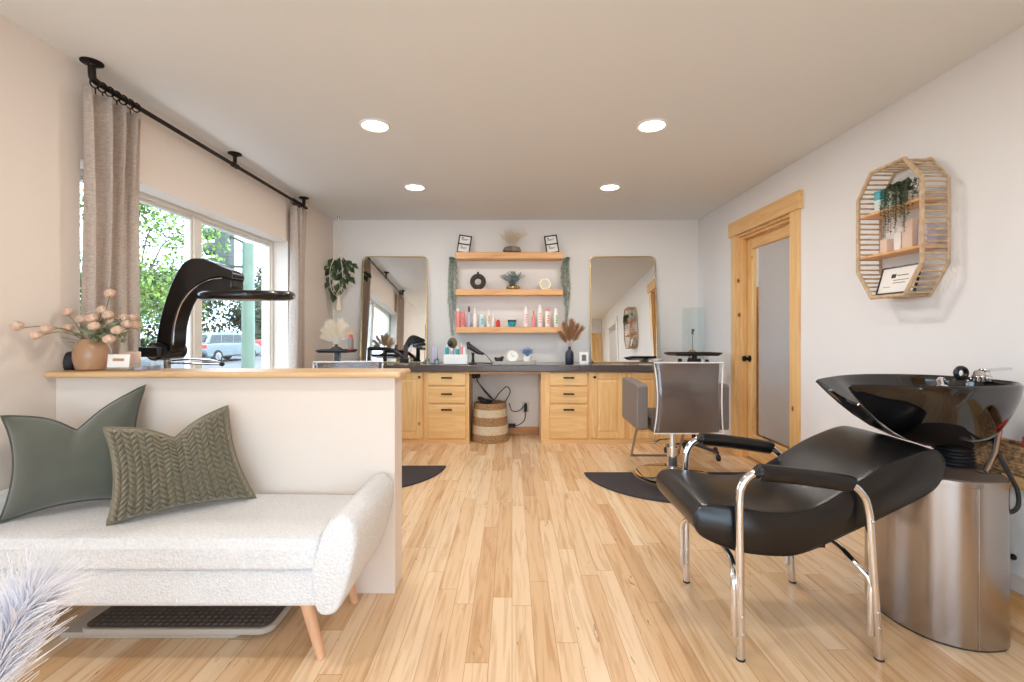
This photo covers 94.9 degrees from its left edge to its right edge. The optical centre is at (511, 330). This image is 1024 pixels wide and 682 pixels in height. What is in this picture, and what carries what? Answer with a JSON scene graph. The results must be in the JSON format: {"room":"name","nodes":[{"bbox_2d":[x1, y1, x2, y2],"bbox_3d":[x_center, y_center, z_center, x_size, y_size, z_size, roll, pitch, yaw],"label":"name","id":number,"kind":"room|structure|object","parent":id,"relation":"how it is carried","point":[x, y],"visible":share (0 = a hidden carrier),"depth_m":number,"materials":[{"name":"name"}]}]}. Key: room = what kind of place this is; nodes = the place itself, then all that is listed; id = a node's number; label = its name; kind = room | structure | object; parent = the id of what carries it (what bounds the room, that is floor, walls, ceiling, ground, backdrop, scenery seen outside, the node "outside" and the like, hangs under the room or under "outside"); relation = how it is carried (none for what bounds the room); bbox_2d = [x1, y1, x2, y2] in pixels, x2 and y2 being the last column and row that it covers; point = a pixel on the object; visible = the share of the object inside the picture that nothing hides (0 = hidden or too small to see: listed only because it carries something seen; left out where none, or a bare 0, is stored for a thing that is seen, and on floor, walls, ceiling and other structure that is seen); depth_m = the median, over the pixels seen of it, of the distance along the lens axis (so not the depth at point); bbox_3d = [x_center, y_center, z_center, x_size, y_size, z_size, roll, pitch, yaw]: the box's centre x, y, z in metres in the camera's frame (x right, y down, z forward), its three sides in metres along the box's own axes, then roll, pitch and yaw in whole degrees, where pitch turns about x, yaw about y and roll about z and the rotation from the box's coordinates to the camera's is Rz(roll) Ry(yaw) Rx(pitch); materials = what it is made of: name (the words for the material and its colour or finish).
{"room":"salon","nodes":[
{"label":"salon","id":0,"kind":"room"},
{"bbox_2d":[0,14,332,490],"bbox_3d":[-2.160,-0.045,1.180,0.240,2.440,8.360,0,0,0],"label":"wall","id":1,"kind":"structure","parent":0,"point":[41,86],"depth_m":2.10,"materials":[{"name":"beige paint"}]},
{"bbox_2d":[80,169,273,367],"bbox_3d":[-2.203,-0.195,3.250,0.065,1.240,2.060,0,0,0],"label":"window","id":2,"kind":"structure","parent":1,"relation":"in","point":[193,221],"depth_m":3.25,"materials":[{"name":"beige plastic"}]},
{"bbox_2d":[56,377,401,593],"bbox_3d":[-1.282,0.690,2.167,1.517,0.970,0.135,0,0,0],"label":"wall","id":3,"kind":"structure","parent":0,"point":[327,436],"depth_m":2.10,"materials":[{"name":"beige paint"}]},
{"bbox_2d":[44,368,409,377],"bbox_3d":[-1.264,0.192,2.155,1.553,0.026,0.220,0,0,0],"label":"trim","id":4,"kind":"structure","parent":3,"relation":"on","point":[110,372],"depth_m":2.05,"materials":[{"name":"brown wood"}]},
{"bbox_2d":[63,351,74,369],"bbox_3d":[-2.044,0.137,2.170,0.074,0.084,0.074,0,0,0],"label":"smart speaker","id":5,"kind":"object","parent":4,"relation":"on","point":[67,359],"visible":0.5,"depth_m":2.14},
{"bbox_2d":[9,289,140,370],"bbox_3d":[-1.908,-0.009,2.103,0.410,0.374,0.331,0,0,-28],"label":"flower vase","id":6,"kind":"object","parent":4,"relation":"on","point":[91,354],"visible":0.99,"depth_m":2.09,"materials":[{"name":"brown ceramic"}]},
{"bbox_2d":[107,354,130,366],"bbox_3d":[-1.758,0.141,2.110,0.100,0.074,0.050,0,0,0],"label":"card stand","id":7,"kind":"object","parent":4,"relation":"on","point":[114,360],"visible":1,"depth_m":2.10,"materials":[{"name":"paper"}]},
{"bbox_2d":[119,352,140,369],"bbox_3d":[-1.764,0.137,2.170,0.100,0.083,0.006,0,0,0],"label":"card stack","id":8,"kind":"object","parent":4,"relation":"on","point":[135,357],"visible":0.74,"depth_m":2.17,"materials":[{"name":"beige paper"}]},
{"bbox_2d":[0,0,1023,219],"bbox_3d":[0.760,-1.365,1.180,6.080,0.200,8.840,0,0,0],"label":"ceiling","id":9,"kind":"structure","parent":0,"point":[501,109],"depth_m":2.41,"materials":[{"name":"white paint"}]},
{"bbox_2d":[79,56,308,209],"bbox_3d":[-1.975,-1.214,3.342,0.090,0.103,2.355,0,0,0],"label":"curtain rod","id":10,"kind":"object","parent":9,"relation":"hanging from","point":[92,64],"visible":0.98,"depth_m":2.71,"materials":[{"name":"black metal"}]},
{"bbox_2d":[80,79,140,367],"bbox_3d":[-1.979,-0.041,2.338,0.099,2.313,0.355,0,0,0],"label":"curtain","id":11,"kind":"object","parent":10,"relation":"hanging from","point":[111,134],"visible":0.57,"depth_m":2.27,"materials":[{"name":"fabric"}]},
{"bbox_2d":[288,198,306,367],"bbox_3d":[-1.979,-0.042,4.358,0.106,2.313,0.274,0,0,0],"label":"curtain","id":12,"kind":"object","parent":10,"relation":"hanging from","point":[298,216],"visible":0.67,"depth_m":4.25,"materials":[{"name":"fabric"}]},
{"bbox_2d":[329,215,346,310],"bbox_3d":[-1.901,-0.745,5.150,0.147,1.040,0.147,0,0,0],"label":"macrame hanger","id":13,"kind":"object","parent":9,"relation":"hanging from","point":[338,307],"visible":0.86,"depth_m":5.13,"materials":[{"name":"beige fabric"}]},
{"bbox_2d":[332,281,343,292],"bbox_3d":[-1.901,-0.485,5.150,0.140,0.120,0.140,0,0,0],"label":"pot","id":14,"kind":"object","parent":13,"relation":"in","point":[334,283],"depth_m":5.09,"materials":[{"name":"beige"}]},
{"bbox_2d":[324,257,357,302],"bbox_3d":[-1.922,-0.555,5.122,0.523,0.514,0.195,0,0,0],"label":"pothos","id":15,"kind":"object","parent":13,"relation":"hanging from","point":[336,286],"visible":0.97,"depth_m":5.12,"materials":[{"name":"green plant"}]},
{"bbox_2d":[359,118,390,132],"bbox_3d":[-0.842,-1.260,2.890,0.188,0.010,0.188,0,0,0],"label":"recessed light","id":16,"kind":"object","parent":9,"relation":"in","point":[370,124],"visible":1,"depth_m":2.88,"materials":[{"name":"white"}]},
{"bbox_2d":[404,184,425,190],"bbox_3d":[-0.853,-1.260,4.130,0.188,0.010,0.188,0,0,0],"label":"recessed light","id":17,"kind":"object","parent":9,"relation":"in","point":[412,187],"visible":1,"depth_m":4.12,"materials":[{"name":"white"}]},
{"bbox_2d":[599,184,620,190],"bbox_3d":[0.861,-1.260,4.130,0.188,0.010,0.188,0,0,0],"label":"recessed light","id":18,"kind":"object","parent":9,"relation":"in","point":[607,187],"visible":1,"depth_m":4.12,"materials":[{"name":"white"}]},
{"bbox_2d":[636,118,667,132],"bbox_3d":[0.860,-1.260,2.890,0.188,0.010,0.188,0,0,0],"label":"recessed light","id":19,"kind":"object","parent":9,"relation":"in","point":[655,124],"visible":1,"depth_m":2.88,"materials":[{"name":"white"}]},
{"bbox_2d":[333,220,697,433],"bbox_3d":[0.760,-0.045,5.460,6.080,2.440,0.200,0,0,0],"label":"wall","id":20,"kind":"structure","parent":0,"point":[673,244],"depth_m":5.36,"materials":[{"name":"white paint"}]},
{"bbox_2d":[455,252,562,260],"bbox_3d":[-0.030,-0.831,5.260,1.184,0.072,0.199,0,0,0],"label":"floating shelf","id":21,"kind":"object","parent":20,"relation":"attached to","point":[459,256],"visible":1,"depth_m":5.16,"materials":[{"name":"brown wood"}]},
{"bbox_2d":[447,256,458,335],"bbox_3d":[-0.655,-0.382,5.225,0.148,0.894,0.123,0,0,0],"label":"garland","id":22,"kind":"object","parent":21,"relation":"hanging from","point":[451,265],"visible":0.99,"depth_m":5.21,"materials":[{"name":"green plant"}]},
{"bbox_2d":[457,234,471,251],"bbox_3d":[-0.532,-0.968,5.247,0.172,0.223,0.036,0,0,0],"label":"sign","id":23,"kind":"object","parent":21,"relation":"on","point":[464,241],"visible":0.87,"depth_m":5.25,"materials":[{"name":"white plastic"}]},
{"bbox_2d":[496,226,527,251],"bbox_3d":[-0.002,-1.016,5.236,0.361,0.298,0.204,0,0,19],"label":"dried arrangement","id":24,"kind":"object","parent":21,"relation":"on","point":[511,248],"visible":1,"depth_m":5.21,"materials":[{"name":"plant"}]},
{"bbox_2d":[503,246,520,251],"bbox_3d":[0.000,-0.902,5.235,0.204,0.070,0.204,0,0,0],"label":"bowl","id":25,"kind":"object","parent":21,"relation":"on","point":[509,248],"depth_m":5.16,"materials":[{"name":"stone"}]},
{"bbox_2d":[544,234,558,251],"bbox_3d":[0.443,-0.968,5.247,0.172,0.223,0.036,0,0,0],"label":"sign","id":26,"kind":"object","parent":21,"relation":"on","point":[551,241],"visible":0.9,"depth_m":5.25,"materials":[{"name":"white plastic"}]},
{"bbox_2d":[560,257,571,325],"bbox_3d":[0.596,-0.431,5.228,0.134,0.791,0.130,0,0,-43],"label":"garland","id":27,"kind":"object","parent":21,"relation":"hanging from","point":[565,263],"visible":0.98,"depth_m":5.22,"materials":[{"name":"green plant"}]},
{"bbox_2d":[455,289,562,295],"bbox_3d":[-0.030,-0.428,5.260,1.184,0.066,0.199,0,0,0],"label":"floating shelf","id":28,"kind":"object","parent":20,"relation":"attached to","point":[459,292],"visible":1,"depth_m":5.16,"materials":[{"name":"brown wood"}]},
{"bbox_2d":[470,272,485,288],"bbox_3d":[-0.379,-0.559,5.235,0.177,0.196,0.054,0,0,0],"label":"ring vase","id":29,"kind":"object","parent":28,"relation":"on","point":[474,277],"visible":0.97,"depth_m":5.21,"materials":[{"name":"grey ceramic"}]},
{"bbox_2d":[499,271,524,288],"bbox_3d":[-0.006,-0.567,5.232,0.298,0.211,0.160,0,0,-10],"label":"potted succulent","id":30,"kind":"object","parent":28,"relation":"on","point":[512,279],"visible":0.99,"depth_m":5.21,"materials":[{"name":"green plant"}]},
{"bbox_2d":[539,279,550,288],"bbox_3d":[0.368,-0.523,5.240,0.139,0.121,0.030,0,0,0],"label":"ornament","id":31,"kind":"object","parent":28,"relation":"on","point":[544,283],"visible":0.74,"depth_m":5.22,"materials":[{"name":"gold metal"}]},
{"bbox_2d":[455,327,562,332],"bbox_3d":[-0.030,-0.012,5.260,1.184,0.066,0.199,0,0,0],"label":"floating shelf","id":32,"kind":"object","parent":20,"relation":"attached to","point":[457,329],"visible":0.89,"depth_m":5.16,"materials":[{"name":"brown wood"}]},
{"bbox_2d":[545,308,549,326],"bbox_3d":[0.395,-0.149,5.235,0.056,0.207,0.056,0,0,0],"label":"bottle","id":33,"kind":"object","parent":32,"relation":"on","point":[547,312],"visible":1,"depth_m":5.21,"materials":[{"name":"white plastic"}]},
{"bbox_2d":[508,427,537,433],"bbox_3d":[-0.070,1.133,5.350,0.740,0.085,0.020,0,0,0],"label":"baseboard","id":34,"kind":"structure","parent":20,"relation":"attached to","point":[517,430],"depth_m":5.34,"materials":[{"name":"brown wood"}]},
{"bbox_2d":[15,434,1023,681],"bbox_3d":[0.870,1.225,1.180,5.860,0.100,8.400,0,0,0],"label":"floor","id":35,"kind":"structure","parent":0,"point":[518,566],"depth_m":1.95,"materials":[{"name":"brown wood"}]},
{"bbox_2d":[0,538,101,681],"bbox_3d":[-1.157,0.831,1.072,0.386,0.688,0.234,0,0,0],"label":"pampas grass","id":36,"kind":"object","parent":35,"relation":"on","point":[21,618],"depth_m":1.07,"materials":[{"name":"white plant"}]},
{"bbox_2d":[60,606,239,637],"bbox_3d":[-1.395,1.164,1.935,0.700,0.022,0.280,0,0,0],"label":"tray","id":37,"kind":"object","parent":35,"relation":"on","point":[74,630],"visible":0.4,"depth_m":1.79,"materials":[{"name":"beige plastic"}]},
{"bbox_2d":[82,606,292,634],"bbox_3d":[-1.285,1.138,1.925,0.740,0.029,0.290,0,0,0],"label":"floor mat","id":38,"kind":"object","parent":37,"relation":"on","point":[114,620],"visible":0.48,"depth_m":1.83,"materials":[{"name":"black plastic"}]},
{"bbox_2d":[0,473,392,660],"bbox_3d":[-1.285,0.902,1.831,1.527,0.554,0.507,0,0,0],"label":"daybed","id":39,"kind":"object","parent":35,"relation":"on","point":[306,551],"visible":0.87,"depth_m":1.61,"materials":[{"name":"beige fabric"}]},
{"bbox_2d":[0,384,145,522],"bbox_3d":[-1.746,0.473,1.880,0.446,0.482,0.185,0,0,-33],"label":"cushion","id":40,"kind":"object","parent":39,"relation":"on","point":[55,463],"visible":0.84,"depth_m":1.81,"materials":[{"name":"green fabric"}]},
{"bbox_2d":[0,494,353,569],"bbox_3d":[-1.285,0.763,1.843,1.290,0.110,0.485,0,0,0],"label":"seat cushion","id":41,"kind":"object","parent":39,"relation":"on","point":[266,531],"depth_m":1.64,"materials":[{"name":"beige fabric"}]},
{"bbox_2d":[103,405,256,525],"bbox_3d":[-1.303,0.516,1.871,0.490,0.390,0.196,0,0,-42],"label":"cushion","id":42,"kind":"object","parent":39,"relation":"on","point":[154,471],"visible":1,"depth_m":1.80,"materials":[{"name":"green fabric"}]},
{"bbox_2d":[138,258,295,367],"bbox_3d":[-1.614,0.394,2.609,0.813,1.562,0.550,0,0,0],"label":"steamer","id":43,"kind":"object","parent":35,"relation":"on","point":[196,278],"visible":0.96,"depth_m":2.49,"materials":[{"name":"black plastic"}]},
{"bbox_2d":[315,349,357,360],"bbox_3d":[-1.639,0.674,4.443,0.500,1.001,0.508,0,0,0],"label":"trolley","id":44,"kind":"object","parent":35,"relation":"on","point":[337,353],"visible":0.2,"depth_m":4.31,"materials":[{"name":"black plastic"}]},
{"bbox_2d":[315,349,357,352],"bbox_3d":[-1.640,0.187,4.420,0.381,0.026,0.280,0,0,0],"label":"tray","id":45,"kind":"object","parent":44,"relation":"on","point":[318,350],"depth_m":4.29,"materials":[{"name":"black plastic"}]},
{"bbox_2d":[318,317,355,349],"bbox_3d":[-1.663,0.026,4.440,0.362,0.330,0.137,0,0,4],"label":"bunch","id":46,"kind":"object","parent":44,"relation":"on","point":[339,329],"visible":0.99,"depth_m":4.43,"materials":[{"name":"beige plant"}]},
{"bbox_2d":[348,334,353,349],"bbox_3d":[-1.510,0.112,4.400,0.053,0.159,0.053,0,0,0],"label":"bottle","id":47,"kind":"object","parent":44,"relation":"on","point":[350,336],"visible":0.93,"depth_m":4.38,"materials":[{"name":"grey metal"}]},
{"bbox_2d":[402,372,422,443],"bbox_3d":[-1.478,0.799,5.103,1.104,0.752,0.506,0,0,0],"label":"base cabinet","id":48,"kind":"object","parent":35,"relation":"on","point":[412,383],"visible":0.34,"depth_m":4.88,"materials":[{"name":"brown wood"}]},
{"bbox_2d":[315,362,653,371],"bbox_3d":[0.040,0.388,5.104,4.156,0.069,0.508,0,0,0],"label":"countertop","id":49,"kind":"structure","parent":48,"relation":"on","point":[424,366],"depth_m":4.85,"materials":[{"name":"grey stone"}]},
{"bbox_2d":[367,345,409,362],"bbox_3d":[-1.296,0.237,4.930,0.443,0.185,0.080,0,0,0],"label":"holder","id":50,"kind":"object","parent":49,"relation":"on","point":[404,356],"visible":0.97,"depth_m":4.92,"materials":[{"name":"black plastic"}]},
{"bbox_2d":[360,256,427,362],"bbox_3d":[-1.327,-0.248,5.304,0.745,1.203,0.132,0,0,0],"label":"wall mirror","id":51,"kind":"object","parent":49,"relation":"on","point":[394,290],"visible":0.92,"depth_m":5.30,"materials":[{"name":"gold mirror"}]},
{"bbox_2d":[431,347,437,363],"bbox_3d":[-0.841,0.263,5.100,0.070,0.180,0.040,0,0,0],"label":"box","id":52,"kind":"object","parent":49,"relation":"on","point":[434,350],"visible":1,"depth_m":5.08,"materials":[{"name":"cardboard"}]},
{"bbox_2d":[444,354,468,363],"bbox_3d":[-0.596,0.300,5.020,0.251,0.105,0.120,0,0,0],"label":"caddy","id":53,"kind":"object","parent":49,"relation":"on","point":[448,358],"visible":0.96,"depth_m":4.96,"materials":[{"name":"white plastic"}]},
{"bbox_2d":[466,342,492,363],"bbox_3d":[-0.348,0.233,5.029,0.281,0.241,0.109,0,0,0],"label":"hair dryer","id":54,"kind":"object","parent":49,"relation":"on","point":[471,347],"visible":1,"depth_m":5.00,"materials":[{"name":"black plastic"}]},
{"bbox_2d":[472,374,525,427],"bbox_3d":[-0.119,0.754,5.137,0.668,0.631,0.160,0,0,-24],"label":"power cord","id":55,"kind":"object","parent":49,"relation":"hanging from","point":[482,400],"visible":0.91,"depth_m":5.10,"materials":[{"name":"black plastic"}]},
{"bbox_2d":[469,372,540,373],"bbox_3d":[-0.073,0.435,4.910,0.746,0.024,0.020,0,0,0],"label":"board","id":56,"kind":"object","parent":49,"relation":"attached to","point":[469,372],"visible":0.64,"depth_m":4.90,"materials":[{"name":"brown wood"}]},
{"bbox_2d":[493,360,535,363],"bbox_3d":[0.027,0.336,5.020,0.459,0.034,0.170,0,0,0],"label":"serving tray","id":57,"kind":"object","parent":49,"relation":"on","point":[494,361],"visible":0.96,"depth_m":4.94,"materials":[{"name":"beige paint"}]},
{"bbox_2d":[506,350,518,360],"bbox_3d":[0.005,0.268,5.020,0.132,0.132,0.040,0,0,0],"label":"clock","id":58,"kind":"object","parent":57,"relation":"on","point":[512,355],"visible":0.89,"depth_m":5.00,"materials":[{"name":"beige paint"}]},
{"bbox_2d":[520,347,532,360],"bbox_3d":[0.165,0.249,5.018,0.165,0.170,0.107,0,0,0],"label":"potted flowers","id":59,"kind":"object","parent":57,"relation":"on","point":[527,357],"visible":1,"depth_m":5.00,"materials":[{"name":"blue plant"}]},
{"bbox_2d":[557,318,584,363],"bbox_3d":[0.639,0.095,5.092,0.342,0.515,0.134,0,0,0],"label":"pampas vase","id":60,"kind":"object","parent":49,"relation":"on","point":[570,331],"visible":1,"depth_m":5.09,"materials":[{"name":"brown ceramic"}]},
{"bbox_2d":[579,352,588,363],"bbox_3d":[0.776,0.290,5.065,0.096,0.125,0.022,0,0,6],"label":"photo frame","id":61,"kind":"object","parent":49,"relation":"on","point":[583,356],"visible":1,"depth_m":5.06,"materials":[{"name":"white"}]},
{"bbox_2d":[589,256,657,362],"bbox_3d":[1.256,-0.248,5.304,0.748,1.203,0.132,0,0,0],"label":"wall mirror","id":62,"kind":"object","parent":49,"relation":"on","point":[623,298],"visible":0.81,"depth_m":5.30,"materials":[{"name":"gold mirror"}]},
{"bbox_2d":[402,466,445,487],"bbox_3d":[-1.270,1.168,3.710,1.400,0.012,0.700,0,0,0],"label":"floor mat","id":63,"kind":"object","parent":35,"relation":"on","point":[411,475],"visible":0.16,"depth_m":3.83,"materials":[{"name":"grey rubber"}]},
{"bbox_2d":[313,361,382,367],"bbox_3d":[-1.316,0.695,3.956,0.700,0.934,0.878,0,0,-11],"label":"chair","id":64,"kind":"object","parent":63,"relation":"on","point":[319,364],"visible":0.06,"depth_m":3.56,"materials":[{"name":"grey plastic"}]},
{"bbox_2d":[423,372,472,443],"bbox_3d":[-0.686,0.799,5.102,0.477,0.752,0.508,0,0,0],"label":"drawer unit","id":65,"kind":"object","parent":35,"relation":"on","point":[447,396],"visible":0.95,"depth_m":4.88,"materials":[{"name":"brown wood"}]},
{"bbox_2d":[472,400,508,443],"bbox_3d":[-0.235,0.971,5.080,0.405,0.409,0.405,0,0,0],"label":"basket","id":66,"kind":"object","parent":35,"relation":"on","point":[490,422],"visible":0.99,"depth_m":4.92,"materials":[{"name":"brown wicker"}]},
{"bbox_2d":[539,372,587,443],"bbox_3d":[0.548,0.799,5.102,0.493,0.752,0.508,0,0,0],"label":"drawer unit","id":67,"kind":"object","parent":35,"relation":"on","point":[563,396],"visible":0.98,"depth_m":4.88,"materials":[{"name":"brown wood"}]},
{"bbox_2d":[588,372,626,443],"bbox_3d":[0.998,0.799,5.103,0.404,0.752,0.506,0,0,0],"label":"base cabinet","id":68,"kind":"object","parent":35,"relation":"on","point":[606,422],"visible":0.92,"depth_m":4.88,"materials":[{"name":"brown wood"}]},
{"bbox_2d":[584,472,745,502],"bbox_3d":[1.295,1.168,3.520,1.400,0.012,0.700,0,0,0],"label":"floor mat","id":69,"kind":"object","parent":35,"relation":"on","point":[625,483],"visible":0.36,"depth_m":3.56,"materials":[{"name":"grey rubber"}]},
{"bbox_2d":[627,372,713,443],"bbox_3d":[1.655,0.799,5.103,0.909,0.752,0.506,0,0,0],"label":"base cabinet","id":70,"kind":"object","parent":35,"relation":"on","point":[647,436],"visible":0.17,"depth_m":4.88,"materials":[{"name":"brown wood"}]},
{"bbox_2d":[622,362,728,482],"bbox_3d":[1.295,0.695,3.857,0.700,0.934,0.878,0,0,0],"label":"chair","id":71,"kind":"object","parent":35,"relation":"on","point":[690,398],"visible":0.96,"depth_m":3.45,"materials":[{"name":"grey plastic"}]},
{"bbox_2d":[664,352,722,460],"bbox_3d":[1.720,0.690,4.473,0.560,0.971,0.508,0,0,0],"label":"trolley","id":72,"kind":"object","parent":35,"relation":"on","point":[693,355],"visible":0.52,"depth_m":4.36,"materials":[{"name":"black plastic"}]},
{"bbox_2d":[664,352,722,355],"bbox_3d":[1.720,0.217,4.450,0.560,0.026,0.280,0,0,0],"label":"tray","id":73,"kind":"object","parent":72,"relation":"on","point":[667,353],"depth_m":4.32,"materials":[{"name":"black plastic"}]},
{"bbox_2d":[756,287,788,448],"bbox_3d":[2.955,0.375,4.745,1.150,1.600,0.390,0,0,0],"label":"door frame","id":74,"kind":"structure","parent":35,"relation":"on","point":[757,288],"depth_m":4.56,"materials":[{"name":"brown wood"}]},
{"bbox_2d":[656,426,945,662],"bbox_3d":[1.127,0.803,1.940,0.929,0.746,0.580,0,0,0],"label":"chair","id":75,"kind":"object","parent":35,"relation":"on","point":[834,483],"visible":1,"depth_m":1.72,"materials":[{"name":"black leather"}]},
{"bbox_2d":[816,366,1023,652],"bbox_3d":[1.686,0.661,1.950,0.722,1.027,0.503,0,0,0],"label":"basin","id":76,"kind":"object","parent":35,"relation":"on","point":[943,557],"visible":0.91,"depth_m":1.77,"materials":[{"name":"silver metal"}]},
{"bbox_2d":[971,367,1012,381],"bbox_3d":[1.983,0.179,1.950,0.129,0.061,0.063,0,0,0],"label":"mixer tap","id":77,"kind":"object","parent":76,"relation":"on","point":[982,374],"depth_m":1.93,"materials":[{"name":"silver metal"}]},
{"bbox_2d":[756,238,786,437],"bbox_3d":[3.040,-0.045,1.180,1.520,2.440,8.360,0,0,0],"label":"wall","id":78,"kind":"structure","parent":0,"point":[757,249],"depth_m":4.95,"materials":[{"name":"white paint"}]},
{"bbox_2d":[698,26,1023,595],"bbox_3d":[2.200,-0.045,1.180,0.160,2.440,8.360,0,0,0],"label":"wall","id":79,"kind":"structure","parent":0,"point":[969,118],"depth_m":2.48,"materials":[{"name":"white paint"}]},
{"bbox_2d":[737,214,788,456],"bbox_3d":[2.200,0.140,3.995,0.160,2.070,0.870,0,0,0],"label":"trim","id":80,"kind":"structure","parent":79,"relation":"attached to","point":[742,239],"depth_m":4.39,"materials":[{"name":"brown wood"}]},
{"bbox_2d":[742,224,788,463],"bbox_3d":[2.185,0.155,3.995,0.110,2.020,0.820,0,0,0],"label":"door","id":81,"kind":"structure","parent":79,"relation":"in","point":[774,257],"depth_m":4.03,"materials":[{"name":"brown wood"}]},
{"bbox_2d":[728,190,802,237],"bbox_3d":[2.103,-0.963,3.978,0.035,0.135,1.115,0,0,0],"label":"trim","id":82,"kind":"structure","parent":79,"relation":"attached to","point":[782,207],"depth_m":3.83,"materials":[{"name":"brown wood"}]},
{"bbox_2d":[731,209,800,455],"bbox_3d":[2.110,0.138,3.980,0.020,2.075,1.060,0,0,0],"label":"trim","id":83,"kind":"structure","parent":79,"relation":"attached to","point":[794,216],"depth_m":3.53,"materials":[{"name":"brown wood"}]},
{"bbox_2d":[721,447,1023,616],"bbox_3d":[2.111,1.135,3.050,0.018,0.080,3.700,0,0,0],"label":"baseboard","id":84,"kind":"structure","parent":79,"relation":"attached to","point":[1016,599],"depth_m":1.96,"materials":[{"name":"brown wood"}]},
{"bbox_2d":[856,156,949,299],"bbox_3d":[2.047,-0.528,2.485,0.144,0.711,0.441,0,0,0],"label":"wall shelf","id":85,"kind":"object","parent":79,"relation":"attached to","point":[922,201],"visible":0.94,"depth_m":2.37,"materials":[{"name":"brown wood"}]},
{"bbox_2d":[874,190,886,211],"bbox_3d":[2.045,-0.714,2.600,0.050,0.120,0.045,0,0,0],"label":"product box","id":86,"kind":"object","parent":85,"relation":"on","point":[877,194],"visible":0.44,"depth_m":2.59,"materials":[{"name":"white cardboard"}]},
{"bbox_2d":[880,239,893,252],"bbox_3d":[2.040,-0.460,2.555,0.045,0.075,0.045,0,0,0],"label":"product box","id":87,"kind":"object","parent":85,"relation":"on","point":[886,245],"visible":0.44,"depth_m":2.53,"materials":[{"name":"beige"}]},
{"bbox_2d":[894,231,901,249],"bbox_3d":[2.055,-0.472,2.485,0.040,0.100,0.045,0,0,0],"label":"product box","id":88,"kind":"object","parent":85,"relation":"on","point":[898,235],"visible":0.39,"depth_m":2.48,"materials":[{"name":"cardboard"}]},
{"bbox_2d":[879,177,918,236],"bbox_3d":[1.998,-0.636,2.425,0.163,0.272,0.203,0,0,34],"label":"trailing plant","id":89,"kind":"object","parent":85,"relation":"on","point":[907,193],"visible":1,"depth_m":2.40,"materials":[{"name":"green plant"}]},
{"bbox_2d":[875,263,922,294],"bbox_3d":[2.046,-0.272,2.490,0.054,0.152,0.250,0,0,0],"label":"frame","id":90,"kind":"object","parent":85,"relation":"on","point":[893,280],"visible":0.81,"depth_m":2.50,"materials":[{"name":"white paper"}]},
{"bbox_2d":[902,218,918,247],"bbox_3d":[2.050,-0.497,2.410,0.050,0.150,0.060,0,0,0],"label":"product box","id":91,"kind":"object","parent":85,"relation":"on","point":[910,235],"visible":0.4,"depth_m":2.39,"materials":[{"name":"beige cardboard"}]},
{"bbox_2d":[918,224,936,244],"bbox_3d":[2.055,-0.477,2.325,0.050,0.110,0.050,0,0,0],"label":"product box","id":92,"kind":"object","parent":85,"relation":"on","point":[926,225],"visible":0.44,"depth_m":2.30,"materials":[{"name":"grey cardboard"}]},
{"bbox_2d":[982,465,1023,578],"bbox_3d":[2.050,0.775,1.755,0.135,0.400,0.850,0,0,0],"label":"cabinet","id":93,"kind":"object","parent":79,"relation":"attached to","point":[1017,519],"visible":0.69,"depth_m":1.86,"materials":[{"name":"white"}]},
{"bbox_2d":[973,437,1023,476],"bbox_3d":[2.052,0.515,1.860,0.119,0.116,0.514,0,0,0],"label":"wicker basket","id":94,"kind":"object","parent":93,"relation":"on","point":[1012,451],"visible":0.51,"depth_m":1.90,"materials":[{"name":"brown wicker"}]},
{"label":"outside","id":95,"kind":"structure","parent":0,"visible":0},
{"bbox_3d":[-5.950,1.800,35.000,6.100,0.150,110.000,0,0,0],"label":"lawn","id":96,"kind":"structure","parent":95,"visible":0},
{"bbox_2d":[80,184,239,339],"bbox_3d":[-5.817,-0.448,7.294,2.660,4.450,3.141,0,0,-17],"label":"tree","id":97,"kind":"object","parent":96,"relation":"on","point":[145,283],"visible":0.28,"depth_m":7.40,"materials":[{"name":"green plant"}]},
{"bbox_2d":[241,242,254,367],"bbox_3d":[-5.950,-0.100,10.600,0.395,3.750,0.395,0,0,0],"label":"pole","id":98,"kind":"object","parent":96,"relation":"on","point":[248,307],"visible":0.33,"depth_m":10.50,"materials":[{"name":"green paint"}]},
{"bbox_2d":[203,227,244,268],"bbox_3d":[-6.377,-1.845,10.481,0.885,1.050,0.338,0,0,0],"label":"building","id":99,"kind":"structure","parent":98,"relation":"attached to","point":[228,256],"depth_m":10.35,"materials":[{"name":"grey"}]},
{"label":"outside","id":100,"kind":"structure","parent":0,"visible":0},
{"bbox_2d":[141,351,261,367],"bbox_3d":[-34.500,1.825,35.000,51.000,0.100,110.000,0,0,0],"label":"street","id":101,"kind":"structure","parent":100,"point":[234,361],"depth_m":26.48,"materials":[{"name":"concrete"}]},
{"bbox_2d":[140,260,240,346],"bbox_3d":[-28.784,-1.023,40.222,10.914,10.073,10.071,0,0,-22],"label":"tree","id":102,"kind":"object","parent":101,"relation":"on","point":[209,304],"visible":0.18,"depth_m":39.68,"materials":[{"name":"green plant"}]},
{"bbox_2d":[183,333,260,362],"bbox_3d":[-17.203,0.934,27.880,1.890,1.678,4.640,0,0,8],"label":"car","id":103,"kind":"object","parent":101,"relation":"on","point":[215,346],"visible":0.45,"depth_m":26.70,"materials":[{"name":"silver metal"}]},
{"bbox_2d":[217,274,261,334],"bbox_3d":[-23.332,-1.362,44.452,8.380,8.341,9.194,0,0,-12],"label":"tree","id":104,"kind":"object","parent":101,"relation":"on","point":[238,310],"visible":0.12,"depth_m":42.02,"materials":[{"name":"green plant"}]},
{"bbox_2d":[235,301,261,339],"bbox_3d":[-19.932,-0.864,41.639,7.262,7.527,7.294,0,0,11],"label":"tree","id":105,"kind":"object","parent":101,"relation":"on","point":[258,332],"visible":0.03,"depth_m":40.25,"materials":[{"name":"green plant"}]},
{"bbox_2d":[235,260,261,311],"bbox_3d":[-28.484,-5.023,56.089,8.899,13.606,8.488,0,0,0],"label":"tree","id":106,"kind":"object","parent":101,"relation":"on","point":[259,270],"visible":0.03,"depth_m":54.89,"materials":[{"name":"green plant"}]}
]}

